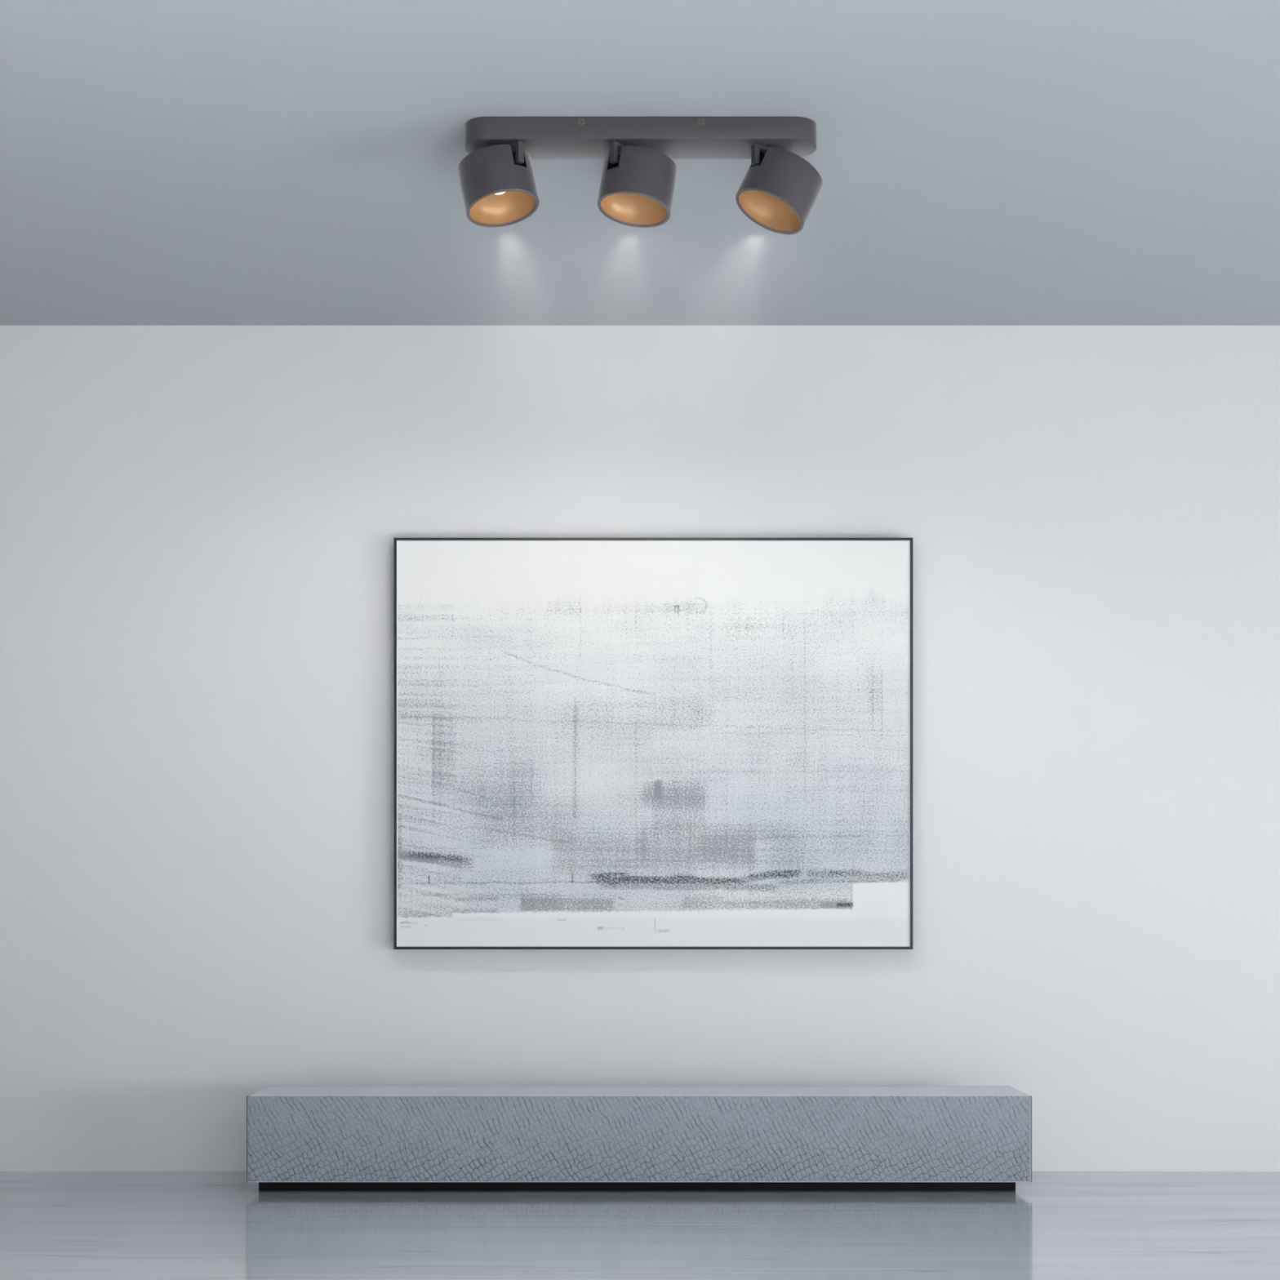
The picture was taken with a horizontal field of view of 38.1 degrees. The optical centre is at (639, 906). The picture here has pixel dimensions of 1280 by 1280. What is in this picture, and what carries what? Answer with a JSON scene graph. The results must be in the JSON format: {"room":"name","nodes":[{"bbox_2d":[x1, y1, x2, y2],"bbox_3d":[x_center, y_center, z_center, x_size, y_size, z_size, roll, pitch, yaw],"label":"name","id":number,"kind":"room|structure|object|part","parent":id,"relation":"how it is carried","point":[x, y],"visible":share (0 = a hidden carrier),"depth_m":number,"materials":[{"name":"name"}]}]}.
{"room":"museum","nodes":[
{"label":"museum","id":0,"kind":"room"},
{"bbox_2d":[0,325,1279,1171],"bbox_3d":[0.600,-0.504,5.995,7.600,2.700,0.150,0,0,0],"label":"wall","id":1,"kind":"structure","parent":0,"point":[199,525],"depth_m":5.92,"materials":[{"name":"paint"}]},
{"bbox_2d":[393,537,912,949],"bbox_3d":[0.042,-0.514,5.889,1.640,1.301,0.059,0,0,0],"label":"framed painting","id":2,"kind":"object","parent":1,"relation":"attached to","point":[599,743],"visible":1,"depth_m":5.87},
{"bbox_2d":[0,0,1279,325],"bbox_3d":[0.600,-1.914,2.670,7.900,0.120,6.800,0,0,0],"label":"ceiling","id":3,"kind":"structure","parent":0,"point":[163,162],"depth_m":4.61,"materials":[{"name":"paint"}]},
{"bbox_2d":[457,116,822,234],"bbox_3d":[0.000,-1.733,4.411,0.868,0.243,0.187,0,0,0],"label":"ceiling spotlight","id":4,"kind":"object","parent":3,"relation":"attached to","point":[780,189],"visible":1,"depth_m":4.35,"materials":[{"name":"metal"}]},
{"bbox_3d":[0.002,-1.827,4.413,0.837,0.053,0.118,0,0,0],"label":"mounting plate","id":5,"kind":"part","parent":4,"relation":"part of","materials":[{"name":"grey metal"}]},
{"bbox_2d":[0,1171,1279,1279],"bbox_3d":[0.600,0.906,2.670,7.900,0.120,6.800,0,0,0],"label":"floor","id":6,"kind":"structure","parent":0,"point":[55,1225],"depth_m":4.87,"materials":[{"name":"stone"}]},
{"bbox_2d":[246,1085,1031,1191],"bbox_3d":[-0.002,0.701,5.609,2.315,0.290,0.282,0,0,0],"label":"bench","id":7,"kind":"object","parent":6,"relation":"on","point":[300,1138],"visible":1,"depth_m":5.47,"materials":[{"name":"grey fabric"}]},
{"bbox_3d":[-1.159,0.686,5.476,0.003,0.254,0.014,0,0,0],"label":"edge trim","id":8,"kind":"part","parent":7,"relation":"part of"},
{"bbox_3d":[-0.002,0.560,5.609,2.293,0.008,0.280,0,0,0],"label":"panel","id":9,"kind":"part","parent":7,"relation":"part of","materials":[{"name":"paint"}]},
{"bbox_3d":[-0.002,0.812,5.476,2.309,0.003,0.013,0,0,0],"label":"trim","id":10,"kind":"part","parent":7,"relation":"part of","materials":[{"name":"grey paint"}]},
{"bbox_3d":[1.154,0.686,5.476,0.003,0.254,0.014,0,0,0],"label":"edge trim","id":11,"kind":"part","parent":7,"relation":"part of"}
]}

